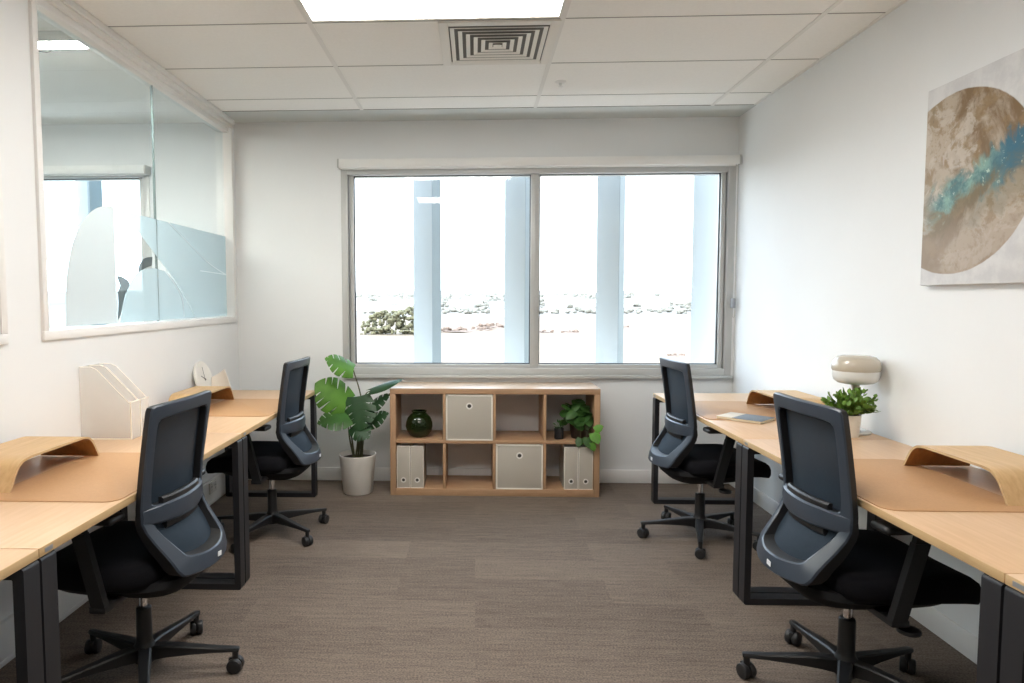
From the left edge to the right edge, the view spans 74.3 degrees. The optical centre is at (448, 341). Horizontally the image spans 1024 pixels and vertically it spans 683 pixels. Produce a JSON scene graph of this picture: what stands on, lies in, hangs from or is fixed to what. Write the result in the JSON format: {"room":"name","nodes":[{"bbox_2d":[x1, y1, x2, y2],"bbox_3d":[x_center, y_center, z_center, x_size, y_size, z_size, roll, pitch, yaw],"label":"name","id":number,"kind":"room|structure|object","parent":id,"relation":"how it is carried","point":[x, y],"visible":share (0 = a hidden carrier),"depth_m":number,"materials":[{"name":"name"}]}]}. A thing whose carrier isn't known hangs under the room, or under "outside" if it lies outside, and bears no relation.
{"room":"office","nodes":[
{"label":"office","id":0,"kind":"room"},
{"bbox_2d":[0,0,239,620],"bbox_3d":[-1.800,-0.046,1.288,0.100,2.697,7.630,0,4,2],"label":"wall","id":1,"kind":"structure","parent":0,"point":[48,387],"depth_m":2.80,"materials":[{"name":"paint"}]},
{"bbox_2d":[0,151,8,344],"bbox_3d":[-1.780,-0.662,1.433,0.135,1.484,2.200,0,4,2],"label":"window","id":2,"kind":"structure","parent":1,"relation":"in","point":[4,339],"depth_m":2.54,"materials":[{"name":"white paint"}]},
{"bbox_2d":[0,473,225,668],"bbox_3d":[-1.735,1.218,1.361,0.025,0.165,7.618,0,4,2],"label":"baseboard","id":3,"kind":"structure","parent":1,"relation":"attached to","point":[68,603],"depth_m":2.90,"materials":[{"name":"white paint"}]},
{"bbox_2d":[28,0,236,340],"bbox_3d":[-1.682,-0.818,3.867,0.135,1.484,2.250,0,4,2],"label":"window","id":4,"kind":"structure","parent":1,"relation":"in","point":[202,264],"depth_m":3.59,"materials":[{"name":"white paint"}]},
{"bbox_2d":[117,276,129,319],"bbox_3d":[-1.703,-0.231,3.526,0.001,0.229,0.129,0,4,2],"label":"print","id":5,"kind":"object","parent":4,"relation":"attached to","point":[124,287],"depth_m":3.53,"materials":[{"name":"grey"}]},
{"bbox_2d":[138,257,151,271],"bbox_3d":[-1.694,-0.434,3.756,0.001,0.095,0.170,0,4,2],"label":"print","id":6,"kind":"object","parent":4,"relation":"attached to","point":[146,262],"depth_m":3.76,"materials":[{"name":"grey"}]},
{"bbox_2d":[209,479,216,494],"bbox_3d":[-1.590,0.979,4.540,0.015,0.074,0.116,0,4,2],"label":"power outlet","id":7,"kind":"object","parent":1,"relation":"attached to","point":[213,485],"visible":1,"depth_m":4.54,"materials":[{"name":"white plastic"}]},
{"bbox_2d":[42,117,738,469],"bbox_3d":[-0.349,-5.935,4.779,16.905,14.000,0.200,0,4,2],"label":"wall","id":8,"kind":"structure","parent":0,"point":[288,177],"depth_m":5.04,"materials":[{"name":"paint"}]},
{"bbox_2d":[43,165,150,175],"bbox_3d":[-3.308,-1.279,5.050,2.140,0.072,0.086,0,4,2],"label":"roller blind","id":9,"kind":"object","parent":8,"relation":"attached to","point":[100,170],"visible":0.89,"depth_m":4.99,"materials":[{"name":"white fabric"}]},
{"bbox_2d":[44,175,153,321],"bbox_3d":[-3.295,-0.518,5.202,2.115,1.561,0.185,0,4,2],"label":"window","id":10,"kind":"structure","parent":8,"relation":"in","point":[144,183],"depth_m":5.08,"materials":[{"name":"silver metal"}]},
{"bbox_2d":[249,467,728,483],"bbox_3d":[0.257,1.008,5.093,3.705,0.100,0.012,0,4,2],"label":"baseboard","id":11,"kind":"structure","parent":8,"relation":"attached to","point":[323,473],"depth_m":5.09,"materials":[{"name":"white paint"}]},
{"bbox_2d":[224,105,755,122],"bbox_3d":[0.247,-1.627,4.782,3.705,0.014,0.295,0,4,2],"label":"trim","id":12,"kind":"structure","parent":8,"relation":"attached to","point":[716,110],"depth_m":4.76,"materials":[{"name":"white paint"}]},
{"bbox_2d":[341,166,735,378],"bbox_3d":[0.647,-0.513,5.043,2.905,1.561,0.185,0,4,2],"label":"window","id":13,"kind":"structure","parent":8,"relation":"in","point":[721,367],"depth_m":5.01,"materials":[{"name":"silver metal"}]},
{"bbox_2d":[337,155,741,317],"bbox_3d":[0.643,-0.760,4.924,2.910,1.162,0.086,0,4,2],"label":"roller blind","id":14,"kind":"object","parent":13,"relation":"attached to","point":[704,160],"visible":1,"depth_m":4.86,"materials":[{"name":"white fabric"}]},
{"bbox_2d":[37,0,901,124],"bbox_3d":[-1.497,-1.455,1.236,7.105,0.120,7.930,0,4,2],"label":"ceiling","id":15,"kind":"structure","parent":0,"point":[78,86],"depth_m":3.71,"materials":[{"name":"tile"}]},
{"bbox_2d":[38,31,86,52],"bbox_3d":[-2.612,-1.506,3.430,1.700,0.054,0.223,0,4,2],"label":"linear light","id":16,"kind":"object","parent":15,"relation":"attached to","point":[54,40],"visible":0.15,"depth_m":3.30,"materials":[{"name":"white paint"}]},
{"bbox_2d":[38,41,86,48],"bbox_3d":[-2.615,-1.479,3.370,1.680,0.008,0.084,0,4,2],"label":"diffuser","id":17,"kind":"object","parent":16,"relation":"attached to","point":[41,44],"depth_m":3.34,"materials":[{"name":"white plastic"}]},
{"bbox_2d":[298,0,565,21],"bbox_3d":[-0.074,-1.497,2.856,1.176,0.014,0.588,0,4,2],"label":"recessed light","id":18,"kind":"object","parent":15,"relation":"in","point":[315,10],"visible":1,"depth_m":3.04,"materials":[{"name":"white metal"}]},
{"bbox_2d":[108,12,885,111],"bbox_3d":[0.103,-1.396,1.208,3.705,0.007,6.874,0,4,2],"label":"grid","id":19,"kind":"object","parent":15,"relation":"attached to","point":[862,12],"depth_m":3.74,"materials":[{"name":"grey metal"}]},
{"bbox_2d":[438,19,561,65],"bbox_3d":[0.254,-1.534,3.468,0.586,0.016,0.586,0,4,2],"label":"ceiling vent","id":20,"kind":"object","parent":15,"relation":"in","point":[481,42],"visible":1,"depth_m":3.42,"materials":[{"name":"white metal"}]},
{"bbox_2d":[555,80,565,87],"bbox_3d":[0.681,-1.563,4.074,0.068,0.033,0.068,0,4,2],"label":"sprinkler","id":21,"kind":"object","parent":15,"relation":"attached to","point":[560,82],"visible":1,"depth_m":4.07,"materials":[{"name":"white paint"}]},
{"bbox_2d":[0,479,976,682],"bbox_3d":[-1.493,1.357,1.416,7.105,0.120,7.930,0,4,2],"label":"floor","id":22,"kind":"structure","parent":0,"point":[392,588],"depth_m":3.04,"materials":[{"name":"carpet"}]},
{"bbox_2d":[0,549,43,682],"bbox_3d":[-1.409,0.949,1.010,0.668,0.745,1.497,0,4,2],"label":"desk","id":23,"kind":"object","parent":22,"relation":"on","point":[20,566],"visible":1,"depth_m":1.68,"materials":[{"name":"brown wood"}]},
{"bbox_2d":[0,432,244,682],"bbox_3d":[-1.349,0.853,2.506,0.668,0.745,1.497,0,4,2],"label":"desk","id":24,"kind":"object","parent":22,"relation":"on","point":[42,526],"visible":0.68,"depth_m":2.03,"materials":[{"name":"brown wood"}]},
{"bbox_2d":[0,436,98,492],"bbox_3d":[-1.552,0.430,2.475,0.240,0.098,0.533,0,4,2],"label":"monitor stand","id":25,"kind":"object","parent":24,"relation":"on","point":[13,453],"visible":1,"depth_m":2.47,"materials":[{"name":"brown wood"}]},
{"bbox_2d":[0,452,139,502],"bbox_3d":[-1.259,0.482,2.454,0.457,0.003,0.670,0,4,2],"label":"desk mat","id":26,"kind":"object","parent":24,"relation":"on","point":[108,476],"visible":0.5,"depth_m":2.33,"materials":[{"name":"beige leather"}]},
{"bbox_2d":[89,365,139,439],"bbox_3d":[-1.556,0.276,3.092,0.236,0.334,0.083,0,4,2],"label":"file holder","id":27,"kind":"object","parent":24,"relation":"on","point":[89,365],"visible":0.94,"depth_m":3.06,"materials":[{"name":"white plastic"}]},
{"bbox_2d":[92,363,148,435],"bbox_3d":[-1.552,0.270,3.180,0.236,0.334,0.083,0,4,2],"label":"file holder","id":28,"kind":"object","parent":24,"relation":"on","point":[140,434],"visible":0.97,"depth_m":3.15,"materials":[{"name":"white plastic"}]},
{"bbox_2d":[56,390,243,682],"bbox_3d":[-1.145,0.711,2.451,0.657,1.036,0.690,2,4,30],"label":"office chair","id":29,"kind":"object","parent":22,"relation":"on","point":[175,535],"visible":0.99,"depth_m":2.33,"materials":[{"name":"grey plastic"}]},
{"bbox_2d":[107,390,317,582],"bbox_3d":[-1.289,0.757,4.002,0.668,0.745,1.497,0,4,2],"label":"desk","id":30,"kind":"object","parent":22,"relation":"on","point":[244,425],"visible":0.41,"depth_m":3.54,"materials":[{"name":"brown wood"}]},
{"bbox_2d":[168,386,233,400],"bbox_3d":[-1.470,0.332,4.009,0.200,0.098,0.525,0,4,2],"label":"monitor stand","id":31,"kind":"object","parent":30,"relation":"on","point":[218,392],"visible":0.6,"depth_m":4.09,"materials":[{"name":"brown wood"}]},
{"bbox_2d":[193,361,211,385],"bbox_3d":[-1.590,0.243,4.367,0.077,0.240,0.244,0,4,2],"label":"clock","id":32,"kind":"object","parent":31,"relation":"on","point":[202,375],"visible":0.67,"depth_m":4.34,"materials":[{"name":"white plastic"}]},
{"bbox_2d":[211,369,230,386],"bbox_3d":[-1.485,0.266,4.419,0.141,0.182,0.056,0,4,2],"label":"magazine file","id":33,"kind":"object","parent":31,"relation":"on","point":[221,379],"visible":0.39,"depth_m":4.42,"materials":[{"name":"white"}]},
{"bbox_2d":[209,399,278,416],"bbox_3d":[-1.198,0.384,3.977,0.457,0.003,0.635,0,4,2],"label":"desk mat","id":34,"kind":"object","parent":30,"relation":"on","point":[236,407],"visible":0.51,"depth_m":3.91,"materials":[{"name":"beige leather"}]},
{"bbox_2d":[206,356,328,552],"bbox_3d":[-1.069,0.614,3.950,0.656,1.035,0.676,0,4,6],"label":"office chair","id":35,"kind":"object","parent":22,"relation":"on","point":[296,448],"visible":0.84,"depth_m":3.83,"materials":[{"name":"grey plastic"}]},
{"bbox_2d":[314,354,403,495],"bbox_3d":[-0.621,0.584,4.760,0.620,0.992,0.336,0,4,2],"label":"potted plant","id":36,"kind":"object","parent":22,"relation":"on","point":[357,465],"visible":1,"depth_m":4.71,"materials":[{"name":"green plant"}]},
{"bbox_2d":[390,382,600,496],"bbox_3d":[0.329,0.692,4.874,1.462,0.760,0.365,0,4,2],"label":"bookcase","id":37,"kind":"object","parent":22,"relation":"on","point":[445,484],"visible":0.8,"depth_m":4.73,"materials":[{"name":"brown wood"}]},
{"bbox_2d":[397,443,411,487],"bbox_3d":[-0.311,0.873,4.874,0.093,0.301,0.275,0,4,2],"label":"magazine file","id":38,"kind":"object","parent":37,"relation":"on","point":[403,452],"visible":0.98,"depth_m":4.74,"materials":[{"name":"beige cardboard"}]},
{"bbox_2d":[410,443,426,487],"bbox_3d":[-0.214,0.873,4.870,0.093,0.301,0.275,0,4,2],"label":"magazine file","id":39,"kind":"object","parent":37,"relation":"on","point":[418,453],"visible":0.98,"depth_m":4.74,"materials":[{"name":"beige cardboard"}]},
{"bbox_2d":[406,409,432,437],"bbox_3d":[-0.210,0.586,4.840,0.194,0.190,0.194,0,4,2],"label":"vase","id":40,"kind":"object","parent":37,"relation":"on","point":[419,424],"visible":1,"depth_m":4.77,"materials":[{"name":"green glass"}]},
{"bbox_2d":[446,394,492,440],"bbox_3d":[0.153,0.518,4.861,0.326,0.321,0.352,0,4,2],"label":"storage box","id":41,"kind":"object","parent":37,"relation":"on","point":[469,417],"visible":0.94,"depth_m":4.69,"materials":[{"name":"beige fabric"}]},
{"bbox_2d":[496,444,542,489],"bbox_3d":[0.504,0.864,4.869,0.326,0.317,0.352,0,4,2],"label":"storage box","id":42,"kind":"object","parent":37,"relation":"on","point":[518,466],"visible":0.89,"depth_m":4.70,"materials":[{"name":"beige fabric"}]},
{"bbox_2d":[553,419,564,438],"bbox_3d":[0.782,0.616,4.758,0.088,0.137,0.070,0,4,2],"label":"potted plant","id":43,"kind":"object","parent":37,"relation":"on","point":[558,431],"visible":1,"depth_m":4.74,"materials":[{"name":"green plant"}]},
{"bbox_2d":[559,444,577,489],"bbox_3d":[0.864,0.874,4.826,0.097,0.301,0.275,0,4,2],"label":"magazine file","id":44,"kind":"object","parent":37,"relation":"on","point":[568,460],"visible":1,"depth_m":4.70,"materials":[{"name":"beige cardboard"}]},
{"bbox_2d":[559,399,602,450],"bbox_3d":[0.911,0.579,4.704,0.238,0.342,0.288,-1,4,-19],"label":"potted plant","id":45,"kind":"object","parent":37,"relation":"on","point":[580,420],"visible":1,"depth_m":4.69,"materials":[{"name":"green plant"}]},
{"bbox_2d":[578,447,592,489],"bbox_3d":[0.965,0.874,4.822,0.097,0.301,0.275,0,4,2],"label":"magazine file","id":46,"kind":"object","parent":37,"relation":"on","point":[585,455],"visible":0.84,"depth_m":4.69,"materials":[{"name":"beige cardboard"}]},
{"bbox_2d":[637,357,770,558],"bbox_3d":[1.438,0.616,3.863,0.682,1.035,0.677,0,4,-1],"label":"office chair","id":47,"kind":"object","parent":22,"relation":"on","point":[675,451],"visible":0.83,"depth_m":3.75,"materials":[{"name":"grey plastic"}]},
{"bbox_2d":[651,393,890,597],"bbox_3d":[1.694,0.765,3.816,0.668,0.745,1.497,0,4,2],"label":"desk","id":48,"kind":"object","parent":22,"relation":"on","point":[738,431],"visible":0.37,"depth_m":3.33,"materials":[{"name":"brown wood"}]},
{"bbox_2d":[695,401,775,419],"bbox_3d":[1.607,0.388,3.846,0.458,0.003,0.650,0,4,2],"label":"desk mat","id":49,"kind":"object","parent":48,"relation":"on","point":[709,410],"visible":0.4,"depth_m":3.85,"materials":[{"name":"beige leather"}]},
{"bbox_2d":[717,412,774,423],"bbox_3d":[1.569,0.400,3.547,0.175,0.012,0.236,-3,5,-43],"label":"notebook","id":50,"kind":"object","parent":49,"relation":"on","point":[750,418],"visible":1,"depth_m":3.52,"materials":[{"name":"beige paper"}]},
{"bbox_2d":[746,390,824,404],"bbox_3d":[1.907,0.341,3.791,0.240,0.098,0.521,0,4,2],"label":"laptop stand","id":51,"kind":"object","parent":48,"relation":"on","point":[755,396],"visible":0.49,"depth_m":3.88,"materials":[{"name":"brown wood"}]},
{"bbox_2d":[820,387,880,437],"bbox_3d":[1.862,0.323,3.085,0.289,0.229,0.222,-2,4,-24],"label":"potted plant","id":52,"kind":"object","parent":48,"relation":"on","point":[855,405],"visible":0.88,"depth_m":3.07,"materials":[{"name":"green plant"}]},
{"bbox_2d":[831,354,881,435],"bbox_3d":[1.927,0.245,3.182,0.207,0.372,0.207,0,4,2],"label":"table lamp","id":53,"kind":"object","parent":48,"relation":"on","point":[856,370],"visible":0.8,"depth_m":3.10,"materials":[{"name":"beige glass"}]},
{"bbox_2d":[736,392,980,682],"bbox_3d":[1.397,0.712,2.357,0.675,1.035,0.678,0,4,-1],"label":"office chair","id":54,"kind":"object","parent":22,"relation":"on","point":[813,540],"visible":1,"depth_m":2.24,"materials":[{"name":"grey plastic"}]},
{"bbox_2d":[738,439,1023,682],"bbox_3d":[1.647,0.861,2.320,0.668,0.745,1.497,0,4,2],"label":"desk","id":55,"kind":"object","parent":22,"relation":"on","point":[992,543],"visible":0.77,"depth_m":1.92,"materials":[{"name":"brown wood"}]},
{"bbox_2d":[854,459,1023,512],"bbox_3d":[1.556,0.485,2.335,0.458,0.003,0.660,0,4,2],"label":"desk mat","id":56,"kind":"object","parent":55,"relation":"on","point":[888,484],"visible":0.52,"depth_m":2.21,"materials":[{"name":"beige leather"}]},
{"bbox_2d":[903,445,1023,505],"bbox_3d":[1.842,0.436,2.300,0.240,0.098,0.509,0,4,2],"label":"laptop stand","id":57,"kind":"object","parent":55,"relation":"on","point":[1007,467],"visible":1,"depth_m":2.28,"materials":[{"name":"brown wood"}]},
{"bbox_2d":[999,574,1023,682],"bbox_3d":[1.599,0.956,0.824,0.668,0.745,1.497,0,4,2],"label":"desk","id":58,"kind":"object","parent":22,"relation":"on","point":[1012,645],"visible":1,"depth_m":1.53,"materials":[{"name":"brown wood"}]},
{"bbox_2d":[554,427,563,438],"bbox_3d":[0.783,0.645,4.758,0.067,0.078,0.067,0,4,2],"label":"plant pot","id":59,"kind":"object","parent":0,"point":[558,431],"depth_m":4.73,"materials":[{"name":"black ceramic"}]},
{"bbox_2d":[732,0,1023,636],"bbox_3d":[2.002,-0.102,1.131,0.100,2.817,7.630,0,4,2],"label":"wall","id":60,"kind":"structure","parent":0,"point":[831,176],"depth_m":3.19,"materials":[{"name":"paint"}]},
{"bbox_2d":[293,0,907,109],"bbox_3d":[0.592,-1.380,0.958,2.708,0.008,7.335,0,4,2],"label":"grid","id":61,"kind":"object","parent":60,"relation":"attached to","point":[568,2],"depth_m":3.54,"materials":[{"name":"white paint"}]},
{"bbox_2d":[729,482,977,663],"bbox_3d":[1.948,1.254,1.214,0.012,0.100,7.618,0,4,2],"label":"baseboard","id":62,"kind":"structure","parent":60,"relation":"attached to","point":[955,635],"depth_m":2.73,"materials":[{"name":"white paint"}]},
{"bbox_2d":[920,48,1023,285],"bbox_3d":[1.986,-0.610,2.393,0.036,0.800,0.820,0,4,2],"label":"painting","id":63,"kind":"object","parent":60,"relation":"attached to","point":[973,233],"visible":1,"depth_m":2.50},
{"label":"outside","id":64,"kind":"structure","parent":0,"visible":0},
{"bbox_2d":[75,181,106,326],"bbox_3d":[-3.164,-2.491,5.834,0.203,17.000,0.130,2,4,34],"label":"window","id":65,"kind":"structure","parent":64,"point":[89,193],"depth_m":5.86,"materials":[{"name":"grey paint"}]},
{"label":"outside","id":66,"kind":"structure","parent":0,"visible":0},
{"bbox_2d":[413,178,440,362],"bbox_3d":[-0.186,-2.488,5.714,0.203,17.000,0.130,2,4,34],"label":"column","id":67,"kind":"structure","parent":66,"point":[426,191],"depth_m":5.78,"materials":[{"name":"grey paint"}]},
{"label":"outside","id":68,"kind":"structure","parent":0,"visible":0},
{"bbox_2d":[504,177,529,362],"bbox_3d":[0.601,-2.487,5.682,0.203,17.000,0.130,2,4,34],"label":"column","id":69,"kind":"structure","parent":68,"point":[517,189],"depth_m":5.74,"materials":[{"name":"grey paint"}]},
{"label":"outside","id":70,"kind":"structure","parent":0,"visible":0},
{"bbox_2d":[595,176,625,362],"bbox_3d":[1.388,-2.486,5.651,0.203,17.000,0.130,2,4,34],"label":"column","id":71,"kind":"structure","parent":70,"point":[611,190],"depth_m":5.71,"materials":[{"name":"grey paint"}]},
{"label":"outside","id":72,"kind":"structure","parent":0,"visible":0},
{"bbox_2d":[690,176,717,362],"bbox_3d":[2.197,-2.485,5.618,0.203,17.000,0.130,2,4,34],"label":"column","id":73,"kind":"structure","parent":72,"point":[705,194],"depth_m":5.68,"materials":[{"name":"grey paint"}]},
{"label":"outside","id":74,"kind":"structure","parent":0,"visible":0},
{"bbox_2d":[49,317,690,362],"bbox_3d":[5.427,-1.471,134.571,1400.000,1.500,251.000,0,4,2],"label":"ground","id":75,"kind":"structure","parent":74,"point":[648,339],"depth_m":101.18,"materials":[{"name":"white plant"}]},
{"bbox_2d":[360,306,413,334],"bbox_3d":[-9.344,-3.905,122.399,13.898,5.730,5.119,0,4,2],"label":"bush","id":76,"kind":"object","parent":75,"relation":"on","point":[391,319],"visible":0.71,"depth_m":121.33,"materials":[{"name":"green plant"}]},
{"bbox_2d":[441,326,477,332],"bbox_3d":[2.111,-2.311,130.095,8.166,1.631,7.261,0,4,2],"label":"tuft","id":77,"kind":"object","parent":75,"relation":"on","point":[447,329],"visible":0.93,"depth_m":128.97,"materials":[{"name":"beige plant"}]},
{"bbox_2d":[471,326,495,330],"bbox_3d":[7.112,-2.696,137.733,5.539,1.234,5.988,0,4,2],"label":"tuft","id":78,"kind":"object","parent":75,"relation":"on","point":[484,328],"visible":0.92,"depth_m":136.89,"materials":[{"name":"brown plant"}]},
{"bbox_2d":[475,322,503,327],"bbox_3d":[9.048,-3.638,149.851,8.098,1.695,7.049,0,4,2],"label":"tuft","id":79,"kind":"object","parent":75,"relation":"on","point":[492,325],"visible":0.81,"depth_m":148.59,"materials":[{"name":"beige plant"}]},
{"bbox_2d":[539,329,553,332],"bbox_3d":[18.132,-2.017,127.647,4.090,0.805,4.011,0,4,2],"label":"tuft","id":80,"kind":"object","parent":75,"relation":"on","point":[543,330],"visible":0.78,"depth_m":126.75,"materials":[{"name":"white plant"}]},
{"bbox_2d":[560,329,581,332],"bbox_3d":[23.295,-2.012,127.340,4.239,0.948,3.726,0,4,2],"label":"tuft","id":81,"kind":"object","parent":75,"relation":"on","point":[575,330],"visible":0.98,"depth_m":126.51,"materials":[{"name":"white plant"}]},
{"bbox_2d":[667,353,684,356],"bbox_3d":[25.608,1.444,75.232,1.921,0.421,1.928,-2,4,-24],"label":"tuft","id":82,"kind":"object","parent":75,"relation":"on","point":[673,354],"visible":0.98,"depth_m":75.02,"materials":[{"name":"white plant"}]},
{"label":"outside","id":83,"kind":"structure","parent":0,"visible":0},
{"bbox_2d":[48,289,690,316],"bbox_3d":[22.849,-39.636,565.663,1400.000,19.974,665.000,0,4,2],"label":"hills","id":84,"kind":"structure","parent":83,"point":[57,300],"depth_m":320.22,"materials":[{"name":"white"}]},
{"bbox_2d":[356,298,367,308],"bbox_3d":[-43.700,-17.797,315.306,12.000,5.928,8.200,-1,4,-11],"label":"house","id":85,"kind":"structure","parent":84,"relation":"on","point":[359,299],"depth_m":313.76,"materials":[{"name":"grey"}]},
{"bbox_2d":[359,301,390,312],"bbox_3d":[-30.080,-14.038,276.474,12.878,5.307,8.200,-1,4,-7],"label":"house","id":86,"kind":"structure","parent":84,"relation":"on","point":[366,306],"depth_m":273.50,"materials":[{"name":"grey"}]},
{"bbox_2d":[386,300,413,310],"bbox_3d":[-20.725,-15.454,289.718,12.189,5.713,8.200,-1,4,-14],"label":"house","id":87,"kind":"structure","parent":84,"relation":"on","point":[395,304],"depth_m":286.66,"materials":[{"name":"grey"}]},
{"bbox_2d":[448,300,474,309],"bbox_3d":[5.733,-16.245,300.197,11.384,5.283,8.200,0,4,-5],"label":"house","id":88,"kind":"structure","parent":84,"relation":"on","point":[458,304],"depth_m":297.02,"materials":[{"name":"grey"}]},
{"bbox_2d":[461,296,482,303],"bbox_3d":[12.626,-21.746,359.935,10.193,5.535,8.200,-1,4,-20],"label":"house","id":89,"kind":"structure","parent":84,"relation":"on","point":[475,298],"depth_m":357.84,"materials":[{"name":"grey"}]},
{"bbox_2d":[489,301,503,316],"bbox_3d":[23.461,-11.966,243.987,17.000,5.620,10.200,0,4,-1],"label":"shed","id":90,"kind":"object","parent":84,"relation":"on","point":[496,307],"visible":0.28,"depth_m":239.60,"materials":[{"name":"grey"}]},
{"bbox_2d":[356,292,690,313],"bbox_3d":[49.577,-26.271,409.280,394.847,12.547,302.169,0,4,2],"label":"canopy","id":91,"kind":"object","parent":84,"relation":"on","point":[686,306],"visible":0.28,"depth_m":348.27,"materials":[{"name":"white"}]},
{"bbox_2d":[543,295,563,301],"bbox_3d":[57.538,-22.555,366.409,10.454,5.762,8.200,1,4,16],"label":"house","id":92,"kind":"structure","parent":84,"relation":"on","point":[546,297],"depth_m":364.36,"materials":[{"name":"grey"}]},
{"bbox_2d":[545,301,567,311],"bbox_3d":[45.482,-14.683,283.724,8.939,4.911,8.200,0,4,3],"label":"house","id":93,"kind":"structure","parent":84,"relation":"on","point":[550,305],"depth_m":280.46,"materials":[{"name":"white"}]},
{"bbox_2d":[563,297,580,305],"bbox_3d":[64.483,-20.921,351.306,8.777,5.168,8.200,0,4,-6],"label":"house","id":94,"kind":"structure","parent":84,"relation":"on","point":[573,300],"depth_m":348.70,"materials":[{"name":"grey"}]},
{"bbox_2d":[574,299,595,308],"bbox_3d":[64.210,-16.679,303.120,12.825,5.327,8.200,-1,4,-19],"label":"house","id":95,"kind":"structure","parent":84,"relation":"on","point":[588,303],"depth_m":299.79,"materials":[{"name":"white"}]},
{"bbox_2d":[624,299,633,307],"bbox_3d":[80.191,-17.707,314.794,10.921,5.206,8.200,-1,4,-11],"label":"house","id":96,"kind":"structure","parent":84,"relation":"on","point":[628,303],"depth_m":312.04,"materials":[{"name":"white"}]},
{"bbox_2d":[631,296,651,304],"bbox_3d":[100.706,-20.986,347.937,9.517,5.714,8.200,0,4,-2],"label":"house","id":97,"kind":"structure","parent":84,"relation":"on","point":[635,299],"depth_m":346.49,"materials":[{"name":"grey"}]},
{"bbox_2d":[640,297,670,308],"bbox_3d":[94.087,-17.295,305.336,12.090,6.005,8.200,0,4,4],"label":"house","id":98,"kind":"structure","parent":84,"relation":"on","point":[646,302],"depth_m":302.14,"materials":[{"name":"white"}]},
{"bbox_2d":[675,294,690,302],"bbox_3d":[131.268,-23.830,377.066,8.399,6.020,8.200,0,4,-3],"label":"house","id":99,"kind":"structure","parent":84,"relation":"on","point":[687,297],"depth_m":373.96,"materials":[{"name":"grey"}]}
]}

